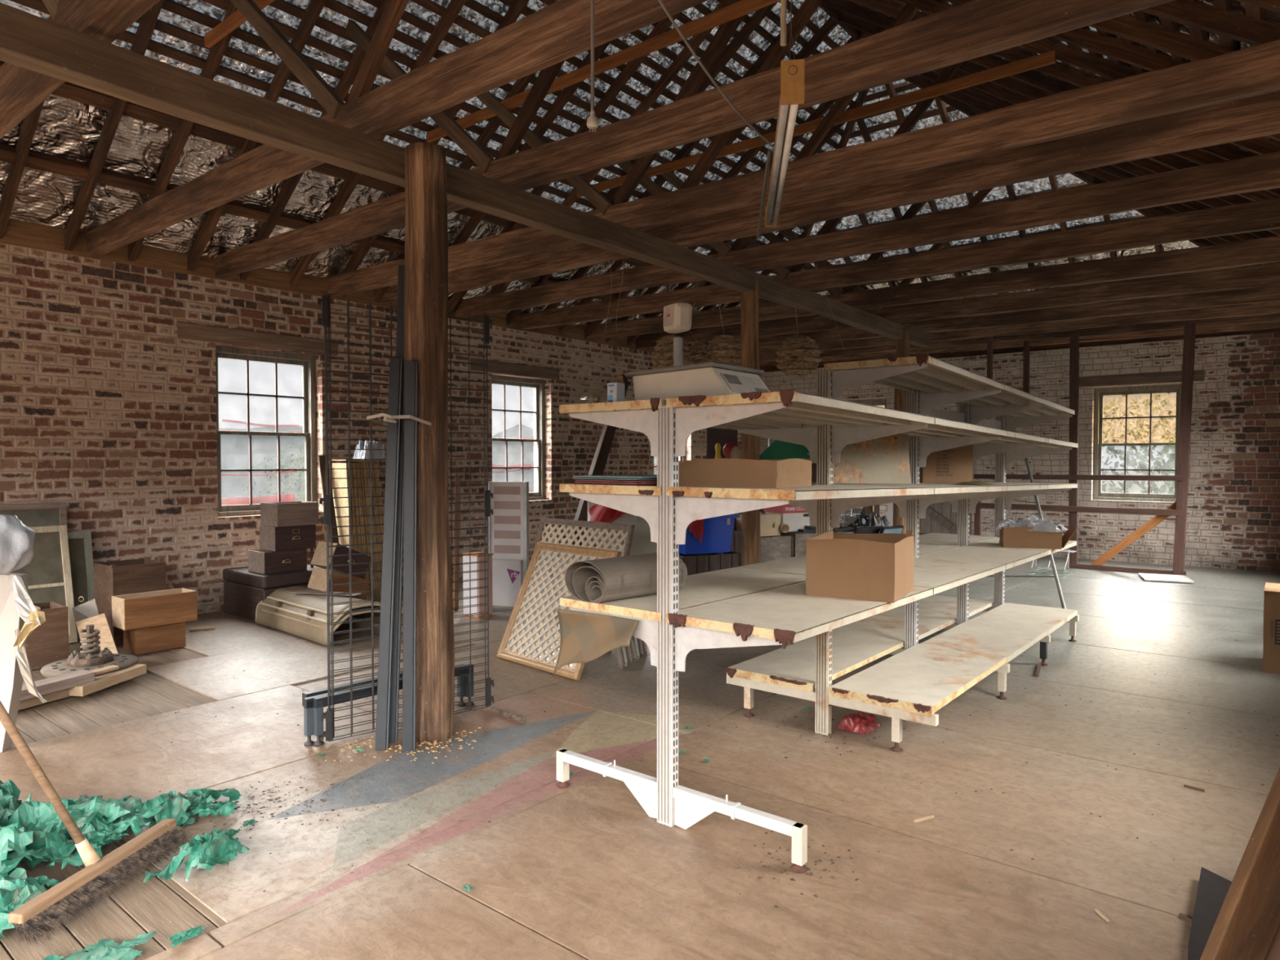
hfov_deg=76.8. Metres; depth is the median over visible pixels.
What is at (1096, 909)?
stick
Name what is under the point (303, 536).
drawer box
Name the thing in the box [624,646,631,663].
fence paling
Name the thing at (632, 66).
rafter
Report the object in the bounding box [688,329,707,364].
bundle
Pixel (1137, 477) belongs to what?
rail
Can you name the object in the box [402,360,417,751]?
upright
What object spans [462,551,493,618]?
box
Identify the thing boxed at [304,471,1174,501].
ground
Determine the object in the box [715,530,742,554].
wooden crate
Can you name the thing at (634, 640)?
fence paling
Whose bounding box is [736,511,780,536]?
carton
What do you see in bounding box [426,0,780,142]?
ceiling beam
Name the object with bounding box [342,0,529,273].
rafter
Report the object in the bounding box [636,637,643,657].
fence paling
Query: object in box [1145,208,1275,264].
rafter
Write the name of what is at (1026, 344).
stud
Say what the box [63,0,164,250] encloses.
rafter
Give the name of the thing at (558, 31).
joist
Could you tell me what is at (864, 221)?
rafter
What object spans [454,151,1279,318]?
joist
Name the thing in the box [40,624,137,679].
clutch assembly
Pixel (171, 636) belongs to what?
drawer box
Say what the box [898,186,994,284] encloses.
strut
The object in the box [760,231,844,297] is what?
strut
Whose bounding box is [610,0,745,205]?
strut
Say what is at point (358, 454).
paper bag
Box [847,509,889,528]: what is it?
bag
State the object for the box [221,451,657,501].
outdoor background
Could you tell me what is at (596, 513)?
banner
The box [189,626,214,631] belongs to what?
timber offcut
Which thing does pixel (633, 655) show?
fence paling
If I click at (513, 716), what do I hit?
metal offcut
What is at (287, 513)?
drawer box
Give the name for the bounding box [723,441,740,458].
ball
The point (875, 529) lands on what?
monitor
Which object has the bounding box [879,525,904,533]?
monitor
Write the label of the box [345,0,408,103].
strut
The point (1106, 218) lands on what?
rafter
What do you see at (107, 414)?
wall
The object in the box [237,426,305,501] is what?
tree
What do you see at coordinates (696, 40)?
rafter
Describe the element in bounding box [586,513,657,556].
sheet
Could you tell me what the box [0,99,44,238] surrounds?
rafter
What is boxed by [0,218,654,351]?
wall plate beam
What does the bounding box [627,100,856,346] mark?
rafter
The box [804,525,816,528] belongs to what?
tray
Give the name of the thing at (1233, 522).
wall
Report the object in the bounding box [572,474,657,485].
tray
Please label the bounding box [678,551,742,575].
wooden crate
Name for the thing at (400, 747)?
debris
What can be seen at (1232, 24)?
rafter
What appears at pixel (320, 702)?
shelf foot
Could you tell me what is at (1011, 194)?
rafter
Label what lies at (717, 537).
plastic tub
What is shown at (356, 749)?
scrap
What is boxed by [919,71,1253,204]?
rafter
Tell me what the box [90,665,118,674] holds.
timber offcut
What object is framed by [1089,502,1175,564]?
diagonal brace
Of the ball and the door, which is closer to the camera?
the ball
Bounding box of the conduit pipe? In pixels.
[780,0,786,46]
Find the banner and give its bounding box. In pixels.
[587,501,624,522]
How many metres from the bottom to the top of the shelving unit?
1.956 m
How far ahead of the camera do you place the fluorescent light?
3.10 m
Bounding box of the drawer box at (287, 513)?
[260,501,318,526]
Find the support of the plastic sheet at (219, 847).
on the floor
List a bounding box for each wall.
[0,243,741,614]
[760,331,1279,572]
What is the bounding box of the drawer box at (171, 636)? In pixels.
[123,622,186,654]
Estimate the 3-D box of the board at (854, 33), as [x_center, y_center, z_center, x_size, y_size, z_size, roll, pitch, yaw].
[-1.373,-4.816,4.284,0.041,0.165,13.100,1,2,39]
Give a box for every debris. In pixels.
[31,644,1278,907]
[311,727,505,764]
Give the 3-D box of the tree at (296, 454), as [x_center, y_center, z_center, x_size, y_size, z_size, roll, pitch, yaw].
[-15.979,0.173,43.901,6.473,7.399,6.363,1,2,39]
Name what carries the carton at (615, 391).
on the shelving unit
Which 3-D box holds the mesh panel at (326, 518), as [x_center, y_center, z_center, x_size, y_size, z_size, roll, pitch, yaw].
[-1.232,0.189,4.373,0.982,2.272,0.012,-1,2,-40]
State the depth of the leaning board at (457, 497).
7.99 m
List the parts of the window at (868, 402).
sash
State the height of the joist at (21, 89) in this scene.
0.217 m
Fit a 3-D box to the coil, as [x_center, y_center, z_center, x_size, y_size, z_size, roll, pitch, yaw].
[5.114,1.154,10.050,0.446,0.046,0.789,1,2,39]
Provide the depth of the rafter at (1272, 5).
3.66 m
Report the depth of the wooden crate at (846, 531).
9.39 m
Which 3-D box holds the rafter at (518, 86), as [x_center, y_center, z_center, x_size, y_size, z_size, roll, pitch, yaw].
[-1.413,-3.377,7.723,4.415,3.132,0.061,1,2,39]
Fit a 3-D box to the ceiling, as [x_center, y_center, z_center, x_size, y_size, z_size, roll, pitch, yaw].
[0.027,-3.334,6.026,9.240,3.288,17.910,1,2,39]
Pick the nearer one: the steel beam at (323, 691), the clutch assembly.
the steel beam at (323, 691)
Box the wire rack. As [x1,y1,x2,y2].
[1031,549,1076,570]
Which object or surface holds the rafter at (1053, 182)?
on the wall at (1233, 522)
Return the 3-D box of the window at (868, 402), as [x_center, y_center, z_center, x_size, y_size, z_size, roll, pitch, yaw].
[3.851,-0.583,14.147,1.080,1.630,0.130,1,2,39]
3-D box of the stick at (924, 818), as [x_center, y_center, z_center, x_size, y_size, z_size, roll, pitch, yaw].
[1.144,1.366,3.257,0.105,0.010,0.011,-1,2,-26]
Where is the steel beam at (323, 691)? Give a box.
[302,671,402,737]
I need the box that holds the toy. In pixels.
[715,443,721,458]
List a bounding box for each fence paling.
[615,647,622,668]
[620,646,626,666]
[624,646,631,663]
[629,637,635,662]
[631,635,639,659]
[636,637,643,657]
[641,640,647,654]
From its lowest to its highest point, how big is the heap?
0.239 m
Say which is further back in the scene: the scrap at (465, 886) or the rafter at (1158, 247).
the rafter at (1158, 247)
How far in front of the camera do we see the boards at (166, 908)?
2.80 m
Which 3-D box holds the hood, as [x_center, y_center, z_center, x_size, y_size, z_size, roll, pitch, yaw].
[-2.703,1.115,6.947,1.381,0.294,0.753,1,2,39]
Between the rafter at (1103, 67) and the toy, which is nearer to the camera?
the rafter at (1103, 67)
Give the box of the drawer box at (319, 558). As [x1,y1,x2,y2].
[310,541,370,578]
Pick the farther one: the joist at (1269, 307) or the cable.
the joist at (1269, 307)
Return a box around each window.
[0,502,94,643]
[215,345,316,516]
[491,374,545,500]
[653,456,684,470]
[849,398,886,408]
[1093,383,1181,502]
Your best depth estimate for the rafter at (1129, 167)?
8.18 m
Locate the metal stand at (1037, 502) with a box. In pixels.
[987,457,1069,622]
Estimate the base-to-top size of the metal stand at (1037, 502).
1.668 m
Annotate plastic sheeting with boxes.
[0,514,46,752]
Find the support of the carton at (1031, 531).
on the shelving unit
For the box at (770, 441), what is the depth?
11.79 m
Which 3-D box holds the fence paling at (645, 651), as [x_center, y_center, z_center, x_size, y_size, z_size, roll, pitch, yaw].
[-0.017,0.994,6.340,0.022,0.652,0.720,0,1,-10]
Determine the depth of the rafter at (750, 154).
9.94 m
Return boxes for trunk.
[222,547,322,620]
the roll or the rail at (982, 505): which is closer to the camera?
the roll
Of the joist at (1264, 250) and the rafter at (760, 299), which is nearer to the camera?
the joist at (1264, 250)
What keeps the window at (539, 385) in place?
in the wall at (107, 414)
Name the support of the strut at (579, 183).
attached to the joist at (1252, 71)
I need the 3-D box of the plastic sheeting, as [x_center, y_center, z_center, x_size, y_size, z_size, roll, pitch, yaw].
[-3.103,0.761,3.897,0.810,1.194,0.304,1,2,39]
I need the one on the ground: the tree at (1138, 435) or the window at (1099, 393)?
the tree at (1138, 435)
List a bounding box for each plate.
[72,595,98,650]
[75,613,118,653]
[1069,563,1186,575]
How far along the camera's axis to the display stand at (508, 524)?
8.04 m
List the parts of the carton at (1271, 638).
printed panel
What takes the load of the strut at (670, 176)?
attached to the joist at (1264, 215)
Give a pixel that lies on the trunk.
(243, 589)
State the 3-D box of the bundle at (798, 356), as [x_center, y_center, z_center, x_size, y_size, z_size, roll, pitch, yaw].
[1.635,-1.517,8.300,0.472,0.916,0.488,1,2,39]
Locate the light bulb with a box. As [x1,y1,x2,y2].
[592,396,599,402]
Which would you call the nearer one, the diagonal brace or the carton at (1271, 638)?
the carton at (1271, 638)
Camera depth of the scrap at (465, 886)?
2.71 m
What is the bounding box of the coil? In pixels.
[1025,566,1075,578]
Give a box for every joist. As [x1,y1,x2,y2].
[0,0,158,138]
[86,0,711,257]
[214,0,1174,279]
[327,39,1279,297]
[377,90,1279,304]
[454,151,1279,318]
[521,197,1279,329]
[585,235,1279,340]
[635,262,1279,348]
[687,284,1279,347]
[759,301,1279,355]
[759,312,1279,361]
[759,320,1279,366]
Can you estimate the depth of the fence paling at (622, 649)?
5.72 m
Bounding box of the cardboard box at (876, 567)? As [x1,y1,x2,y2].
[805,529,914,602]
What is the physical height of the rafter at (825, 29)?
3.132 m
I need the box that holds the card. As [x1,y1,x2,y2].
[760,440,809,459]
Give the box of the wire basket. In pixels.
[840,507,862,527]
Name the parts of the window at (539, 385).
sash, sash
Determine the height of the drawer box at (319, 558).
0.367 m
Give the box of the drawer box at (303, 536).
[259,524,315,551]
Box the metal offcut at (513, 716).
[490,706,526,722]
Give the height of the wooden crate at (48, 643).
0.425 m
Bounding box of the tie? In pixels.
[204,0,275,48]
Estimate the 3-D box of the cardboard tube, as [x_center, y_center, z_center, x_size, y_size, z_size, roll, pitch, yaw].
[1.489,0.502,8.492,0.100,0.100,0.160,0,1,-19]
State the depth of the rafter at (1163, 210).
9.19 m
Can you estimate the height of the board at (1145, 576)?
0.020 m
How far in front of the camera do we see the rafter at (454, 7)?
6.82 m
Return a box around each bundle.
[332,459,383,599]
[651,302,695,368]
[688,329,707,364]
[704,303,741,366]
[775,307,822,377]
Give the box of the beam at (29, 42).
[0,3,930,346]
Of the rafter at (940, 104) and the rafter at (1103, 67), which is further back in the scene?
the rafter at (940, 104)
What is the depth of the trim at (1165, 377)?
11.36 m
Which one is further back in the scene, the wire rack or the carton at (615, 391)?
the wire rack
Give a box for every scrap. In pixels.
[168,924,207,947]
[242,818,255,826]
[352,747,364,751]
[461,884,471,892]
[1187,866,1231,959]
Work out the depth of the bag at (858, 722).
4.33 m
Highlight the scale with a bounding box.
[627,302,770,400]
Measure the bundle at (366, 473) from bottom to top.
1.458 m
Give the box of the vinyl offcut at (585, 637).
[552,608,639,675]
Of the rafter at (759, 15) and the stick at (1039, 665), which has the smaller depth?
the stick at (1039, 665)
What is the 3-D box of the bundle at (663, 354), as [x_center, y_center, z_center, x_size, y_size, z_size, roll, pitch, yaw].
[0.356,-1.522,8.692,0.426,0.930,0.656,0,1,13]
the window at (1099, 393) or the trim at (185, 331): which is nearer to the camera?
the trim at (185, 331)
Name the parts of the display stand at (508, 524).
panel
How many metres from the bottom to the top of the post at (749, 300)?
3.025 m
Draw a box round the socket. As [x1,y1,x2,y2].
[75,838,101,866]
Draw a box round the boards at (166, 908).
[0,556,1279,959]
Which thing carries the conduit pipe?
hanging from the ceiling
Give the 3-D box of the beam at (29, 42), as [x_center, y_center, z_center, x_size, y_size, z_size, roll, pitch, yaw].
[-0.863,-1.664,4.753,0.119,0.182,14.350,1,2,39]
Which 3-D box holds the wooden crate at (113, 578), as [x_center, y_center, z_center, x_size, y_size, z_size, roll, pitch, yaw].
[-4.138,0.959,6.556,0.420,0.660,0.385,1,2,39]
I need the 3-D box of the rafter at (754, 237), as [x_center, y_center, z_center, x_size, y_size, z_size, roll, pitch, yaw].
[1.284,-3.154,11.780,3.496,2.492,0.062,1,2,39]
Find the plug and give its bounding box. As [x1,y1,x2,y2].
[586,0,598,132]
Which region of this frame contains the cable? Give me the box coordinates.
[657,0,773,146]
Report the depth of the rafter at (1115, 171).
8.25 m
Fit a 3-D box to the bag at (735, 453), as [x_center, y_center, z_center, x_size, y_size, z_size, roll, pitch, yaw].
[1.307,-0.360,10.998,0.160,0.200,0.160,1,2,39]
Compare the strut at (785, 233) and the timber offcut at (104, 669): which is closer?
the timber offcut at (104, 669)
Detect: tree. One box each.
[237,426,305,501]
[280,444,305,501]
[1101,392,1176,493]
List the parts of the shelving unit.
leg, shelf, shelf, shelf, gusset plate, rail, shelf, gusset plate, shelf, shelf, shelf, leg, shelf, shelf, shelf, leg, shelf, shelf, rail, shelf, shelf, shelf, shelf, shelf, leg, shelf, shelf, shelf, panel, rail, shelf, shelf, shelf, shelf, shelf, shelf, shelf, shelf, panel, rail, leg, shelf, shelf, shelf, shelf, shelf, shelf, rail, leg, shelf, leg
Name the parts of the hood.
curved hood, metal strip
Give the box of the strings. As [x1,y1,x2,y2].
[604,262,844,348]
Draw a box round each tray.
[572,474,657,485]
[798,528,816,532]
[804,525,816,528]
[832,526,853,531]
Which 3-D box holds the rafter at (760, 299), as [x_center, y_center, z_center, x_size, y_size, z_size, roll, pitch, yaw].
[1.640,-2.684,13.386,2.040,1.468,0.061,1,2,39]
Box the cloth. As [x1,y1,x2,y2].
[688,519,703,544]
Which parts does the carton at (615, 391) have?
printed panel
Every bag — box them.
[352,439,386,460]
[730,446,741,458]
[835,711,881,734]
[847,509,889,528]
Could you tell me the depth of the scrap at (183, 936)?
2.45 m
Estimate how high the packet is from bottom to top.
0.020 m
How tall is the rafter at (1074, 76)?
3.148 m
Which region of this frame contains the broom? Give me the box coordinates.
[0,700,194,946]
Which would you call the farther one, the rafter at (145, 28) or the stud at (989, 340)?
the stud at (989, 340)
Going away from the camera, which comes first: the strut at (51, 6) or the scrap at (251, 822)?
the scrap at (251, 822)
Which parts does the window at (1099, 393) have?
sash, sash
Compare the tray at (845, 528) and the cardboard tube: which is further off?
the tray at (845, 528)
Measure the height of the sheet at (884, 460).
0.330 m
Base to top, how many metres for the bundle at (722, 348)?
0.876 m
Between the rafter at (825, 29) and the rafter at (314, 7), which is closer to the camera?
the rafter at (314, 7)
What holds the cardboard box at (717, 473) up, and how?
on the shelving unit
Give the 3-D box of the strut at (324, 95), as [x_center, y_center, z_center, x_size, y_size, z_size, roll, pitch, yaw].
[-2.250,-2.715,4.857,1.677,1.498,0.056,1,2,39]
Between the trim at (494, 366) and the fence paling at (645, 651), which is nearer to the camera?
the fence paling at (645, 651)
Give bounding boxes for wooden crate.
[26,601,68,670]
[93,557,166,645]
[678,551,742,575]
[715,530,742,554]
[760,535,793,562]
[841,528,880,533]
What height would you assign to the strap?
0.115 m
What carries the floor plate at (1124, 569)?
on the floor
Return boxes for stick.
[912,814,933,822]
[1035,662,1041,676]
[1094,907,1110,922]
[1178,912,1192,922]
[1183,784,1204,791]
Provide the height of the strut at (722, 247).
1.500 m
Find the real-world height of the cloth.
0.259 m
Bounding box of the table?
[769,530,844,556]
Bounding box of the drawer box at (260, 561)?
[248,548,306,573]
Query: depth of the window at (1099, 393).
11.58 m
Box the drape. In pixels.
[8,573,40,625]
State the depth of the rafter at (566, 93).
7.92 m
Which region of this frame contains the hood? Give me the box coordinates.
[255,586,380,645]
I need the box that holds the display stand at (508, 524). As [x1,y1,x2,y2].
[488,481,528,606]
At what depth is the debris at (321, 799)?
3.40 m
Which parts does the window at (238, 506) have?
sash, sash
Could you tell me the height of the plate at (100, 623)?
0.343 m
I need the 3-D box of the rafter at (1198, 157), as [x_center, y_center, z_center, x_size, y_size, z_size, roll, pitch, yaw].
[3.804,-3.358,7.217,4.436,3.145,0.061,1,2,39]
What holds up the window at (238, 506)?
in the wall at (107, 414)
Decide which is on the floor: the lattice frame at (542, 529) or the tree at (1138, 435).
the lattice frame at (542, 529)
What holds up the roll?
on the shelving unit
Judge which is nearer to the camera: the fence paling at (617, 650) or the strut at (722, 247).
the fence paling at (617, 650)
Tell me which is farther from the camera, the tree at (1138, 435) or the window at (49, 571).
the tree at (1138, 435)
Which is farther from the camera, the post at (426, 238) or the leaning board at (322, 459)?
the leaning board at (322, 459)
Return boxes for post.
[403,142,454,743]
[740,277,760,565]
[893,327,909,533]
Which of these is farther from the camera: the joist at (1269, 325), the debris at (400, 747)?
the joist at (1269, 325)
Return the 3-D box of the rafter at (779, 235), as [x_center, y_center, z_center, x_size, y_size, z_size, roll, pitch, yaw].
[1.418,-2.998,12.333,3.010,2.148,0.061,1,2,39]
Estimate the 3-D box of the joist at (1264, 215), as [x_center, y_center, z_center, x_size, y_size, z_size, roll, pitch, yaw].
[1.671,-1.994,8.106,8.350,0.218,0.082,2,2,39]
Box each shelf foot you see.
[303,663,465,746]
[313,663,474,746]
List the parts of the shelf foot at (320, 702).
leg, rail, leg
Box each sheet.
[142,827,249,882]
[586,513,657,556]
[706,427,737,458]
[833,433,911,484]
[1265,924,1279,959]
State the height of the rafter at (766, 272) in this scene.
1.810 m
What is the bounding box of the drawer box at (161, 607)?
[111,587,197,630]
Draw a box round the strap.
[366,413,449,432]
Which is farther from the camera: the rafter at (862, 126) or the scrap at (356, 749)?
the rafter at (862, 126)
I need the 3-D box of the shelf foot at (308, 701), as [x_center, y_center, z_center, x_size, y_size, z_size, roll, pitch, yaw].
[-1.372,1.221,4.448,0.051,0.240,0.969,1,2,43]
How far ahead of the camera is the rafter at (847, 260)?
12.17 m
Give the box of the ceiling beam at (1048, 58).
[577,49,1055,197]
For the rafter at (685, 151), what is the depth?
9.26 m
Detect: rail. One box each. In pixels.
[566,373,629,546]
[973,474,1182,480]
[975,502,1182,515]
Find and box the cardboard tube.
[779,522,789,533]
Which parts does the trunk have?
lid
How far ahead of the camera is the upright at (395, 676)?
4.16 m
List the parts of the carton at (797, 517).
lid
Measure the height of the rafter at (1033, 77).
3.142 m
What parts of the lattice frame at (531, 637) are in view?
frame rail, frame rail, frame rail, frame rail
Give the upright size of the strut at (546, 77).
1.733 m
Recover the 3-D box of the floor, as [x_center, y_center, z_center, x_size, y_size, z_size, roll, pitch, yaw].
[1.052,1.271,7.400,8.289,0.008,13.749,1,2,39]
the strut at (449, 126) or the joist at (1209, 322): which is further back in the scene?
the joist at (1209, 322)
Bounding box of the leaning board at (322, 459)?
[318,455,338,543]
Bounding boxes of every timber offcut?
[17,688,71,711]
[19,669,95,702]
[68,664,146,697]
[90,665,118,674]
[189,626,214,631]
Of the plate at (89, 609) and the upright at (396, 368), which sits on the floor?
the upright at (396, 368)
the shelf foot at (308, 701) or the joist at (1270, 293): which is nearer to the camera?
the shelf foot at (308, 701)
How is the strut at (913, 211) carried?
on the joist at (1264, 250)
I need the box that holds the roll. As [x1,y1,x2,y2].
[564,552,687,603]
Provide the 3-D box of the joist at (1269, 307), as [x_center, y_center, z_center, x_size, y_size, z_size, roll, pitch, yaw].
[4.332,-2.076,11.379,8.350,0.222,0.072,2,2,39]
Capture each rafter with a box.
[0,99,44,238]
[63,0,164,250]
[127,0,237,261]
[186,0,326,271]
[240,0,388,279]
[289,0,466,288]
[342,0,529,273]
[373,71,536,302]
[448,13,679,315]
[450,41,610,246]
[477,0,736,319]
[506,0,778,324]
[534,15,794,329]
[559,16,839,333]
[584,36,860,338]
[605,99,836,342]
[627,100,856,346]
[646,234,761,349]
[700,226,795,311]
[707,231,804,327]
[730,266,791,324]
[804,89,869,236]
[813,262,866,360]
[821,0,1257,159]
[825,220,894,357]
[838,10,1279,196]
[848,0,1279,154]
[856,117,953,353]
[857,213,923,355]
[859,31,1279,201]
[885,83,985,351]
[891,0,1279,141]
[904,75,1248,266]
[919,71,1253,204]
[928,80,1279,235]
[934,97,1018,347]
[946,0,1184,71]
[982,112,1279,238]
[1005,183,1053,345]
[1048,175,1088,342]
[1082,168,1259,240]
[1090,14,1235,60]
[1093,176,1279,262]
[1102,214,1116,257]
[1142,0,1279,45]
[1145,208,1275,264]
[1154,244,1161,252]
[1196,239,1261,266]
[1235,0,1279,13]
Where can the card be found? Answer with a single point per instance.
(778, 450)
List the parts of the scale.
weighing plate, keypad panel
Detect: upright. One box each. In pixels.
[375,357,403,751]
[388,264,404,742]
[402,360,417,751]
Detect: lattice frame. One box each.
[496,542,620,680]
[533,517,635,653]
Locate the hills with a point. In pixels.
(230, 444)
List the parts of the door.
frame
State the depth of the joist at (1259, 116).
5.05 m
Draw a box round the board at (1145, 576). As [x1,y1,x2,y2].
[1137,573,1194,582]
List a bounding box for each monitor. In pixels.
[853,525,880,533]
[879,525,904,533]
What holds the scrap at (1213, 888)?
on the floor
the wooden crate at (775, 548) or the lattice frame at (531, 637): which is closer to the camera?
the lattice frame at (531, 637)
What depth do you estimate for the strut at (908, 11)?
6.75 m
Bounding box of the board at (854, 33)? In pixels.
[818,3,859,40]
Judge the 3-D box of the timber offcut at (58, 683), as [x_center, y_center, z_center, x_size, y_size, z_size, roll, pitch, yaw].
[-3.545,1.235,4.826,0.124,0.083,0.485,1,2,26]
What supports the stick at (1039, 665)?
on the floor
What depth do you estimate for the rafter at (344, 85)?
6.70 m
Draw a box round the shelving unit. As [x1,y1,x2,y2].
[556,354,1079,873]
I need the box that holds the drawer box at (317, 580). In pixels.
[306,567,369,599]
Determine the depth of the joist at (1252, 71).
4.50 m
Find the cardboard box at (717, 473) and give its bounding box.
[678,458,811,488]
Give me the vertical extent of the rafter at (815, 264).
1.717 m
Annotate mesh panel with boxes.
[317,293,493,741]
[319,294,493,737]
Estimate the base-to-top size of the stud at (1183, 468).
3.141 m
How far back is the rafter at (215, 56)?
6.40 m
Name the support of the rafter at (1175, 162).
attached to the ceiling
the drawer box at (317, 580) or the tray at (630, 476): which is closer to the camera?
the tray at (630, 476)
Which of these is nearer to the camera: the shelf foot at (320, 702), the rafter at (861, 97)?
the shelf foot at (320, 702)
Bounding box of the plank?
[1199,767,1279,959]
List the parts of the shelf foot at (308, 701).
leg, rail, leg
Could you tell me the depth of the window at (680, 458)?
13.78 m
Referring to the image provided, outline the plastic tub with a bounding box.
[678,514,740,554]
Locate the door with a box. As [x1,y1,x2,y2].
[887,501,971,534]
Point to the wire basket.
(845, 512)
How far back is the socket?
2.70 m
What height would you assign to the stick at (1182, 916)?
0.011 m
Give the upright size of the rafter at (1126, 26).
3.146 m
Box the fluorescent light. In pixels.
[756,0,804,239]
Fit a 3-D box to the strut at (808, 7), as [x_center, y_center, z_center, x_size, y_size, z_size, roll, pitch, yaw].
[0.820,-2.863,6.029,1.725,1.734,0.055,1,2,39]
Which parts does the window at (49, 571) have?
old window sash, sash frame, glass, glass, old window sash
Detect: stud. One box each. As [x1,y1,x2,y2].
[973,501,981,535]
[986,337,993,379]
[1022,340,1029,393]
[1068,333,1079,564]
[1172,322,1195,575]
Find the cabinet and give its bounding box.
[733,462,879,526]
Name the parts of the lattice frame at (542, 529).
frame rail, frame rail, frame rail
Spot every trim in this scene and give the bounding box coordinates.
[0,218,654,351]
[177,321,337,355]
[470,358,559,379]
[759,328,1279,372]
[1079,370,1204,386]
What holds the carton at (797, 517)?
on the table
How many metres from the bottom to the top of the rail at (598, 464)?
2.815 m
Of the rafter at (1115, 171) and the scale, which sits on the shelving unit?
the scale
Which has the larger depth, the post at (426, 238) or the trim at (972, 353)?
the trim at (972, 353)
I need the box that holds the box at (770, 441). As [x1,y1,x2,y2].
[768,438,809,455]
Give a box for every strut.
[41,0,62,20]
[230,0,345,119]
[344,19,495,173]
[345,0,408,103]
[476,91,613,214]
[493,59,565,160]
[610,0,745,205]
[617,160,733,257]
[661,171,791,278]
[680,0,822,188]
[730,1,917,250]
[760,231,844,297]
[777,228,881,311]
[789,62,963,272]
[841,104,1001,292]
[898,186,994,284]
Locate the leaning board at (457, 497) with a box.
[453,472,460,611]
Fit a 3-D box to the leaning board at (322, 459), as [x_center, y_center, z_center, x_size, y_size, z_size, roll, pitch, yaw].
[-3.187,0.495,8.364,0.402,1.505,0.103,1,2,42]
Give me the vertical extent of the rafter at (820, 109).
3.129 m
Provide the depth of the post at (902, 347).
9.62 m
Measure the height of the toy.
0.240 m
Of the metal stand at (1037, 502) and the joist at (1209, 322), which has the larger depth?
the joist at (1209, 322)
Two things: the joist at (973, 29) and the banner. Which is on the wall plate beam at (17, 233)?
the joist at (973, 29)
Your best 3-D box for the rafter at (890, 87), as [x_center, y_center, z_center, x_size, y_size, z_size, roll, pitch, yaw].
[4.116,-3.479,11.070,0.060,3.089,4.356,1,2,39]
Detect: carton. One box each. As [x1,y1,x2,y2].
[607,375,624,402]
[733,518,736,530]
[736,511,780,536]
[763,504,816,532]
[920,444,973,483]
[992,514,1076,549]
[1262,582,1279,674]
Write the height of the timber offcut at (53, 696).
0.064 m
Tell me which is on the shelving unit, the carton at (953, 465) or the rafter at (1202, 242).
the carton at (953, 465)
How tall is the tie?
0.088 m
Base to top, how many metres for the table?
0.680 m
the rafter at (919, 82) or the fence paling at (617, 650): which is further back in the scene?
the rafter at (919, 82)
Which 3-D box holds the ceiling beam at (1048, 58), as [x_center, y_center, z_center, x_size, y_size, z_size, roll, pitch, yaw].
[1.182,-3.154,7.468,4.834,0.088,0.038,1,2,39]
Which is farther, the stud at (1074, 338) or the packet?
the stud at (1074, 338)
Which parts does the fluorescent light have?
plate, plate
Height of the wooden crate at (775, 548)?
0.660 m
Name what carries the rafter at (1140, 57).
attached to the ceiling
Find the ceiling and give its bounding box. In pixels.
[0,0,1279,366]
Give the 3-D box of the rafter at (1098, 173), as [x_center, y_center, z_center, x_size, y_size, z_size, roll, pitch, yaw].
[5.899,-2.903,8.693,3.031,2.164,0.061,1,2,39]
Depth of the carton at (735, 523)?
8.44 m
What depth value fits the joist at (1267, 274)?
8.94 m
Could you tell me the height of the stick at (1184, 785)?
0.010 m
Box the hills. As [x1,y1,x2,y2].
[218,424,657,460]
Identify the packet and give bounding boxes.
[948,481,995,485]
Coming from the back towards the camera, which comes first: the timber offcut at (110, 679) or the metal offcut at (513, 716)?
the timber offcut at (110, 679)
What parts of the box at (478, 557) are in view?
pink door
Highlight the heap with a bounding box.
[0,779,241,959]
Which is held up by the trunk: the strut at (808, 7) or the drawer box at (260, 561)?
the drawer box at (260, 561)
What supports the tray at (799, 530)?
on the table
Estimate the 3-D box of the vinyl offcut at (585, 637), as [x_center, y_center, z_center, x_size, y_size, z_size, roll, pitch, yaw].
[-0.204,0.717,3.406,0.471,0.301,0.063,1,2,39]
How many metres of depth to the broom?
2.66 m
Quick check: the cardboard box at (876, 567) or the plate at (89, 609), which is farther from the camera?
the plate at (89, 609)
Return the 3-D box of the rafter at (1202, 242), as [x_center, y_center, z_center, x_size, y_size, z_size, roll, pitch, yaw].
[7.365,-2.409,9.357,1.572,1.145,0.059,1,2,39]
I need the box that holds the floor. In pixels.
[0,556,1279,959]
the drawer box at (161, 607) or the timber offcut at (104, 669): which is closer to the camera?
the timber offcut at (104, 669)
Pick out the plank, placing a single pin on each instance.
(1247, 922)

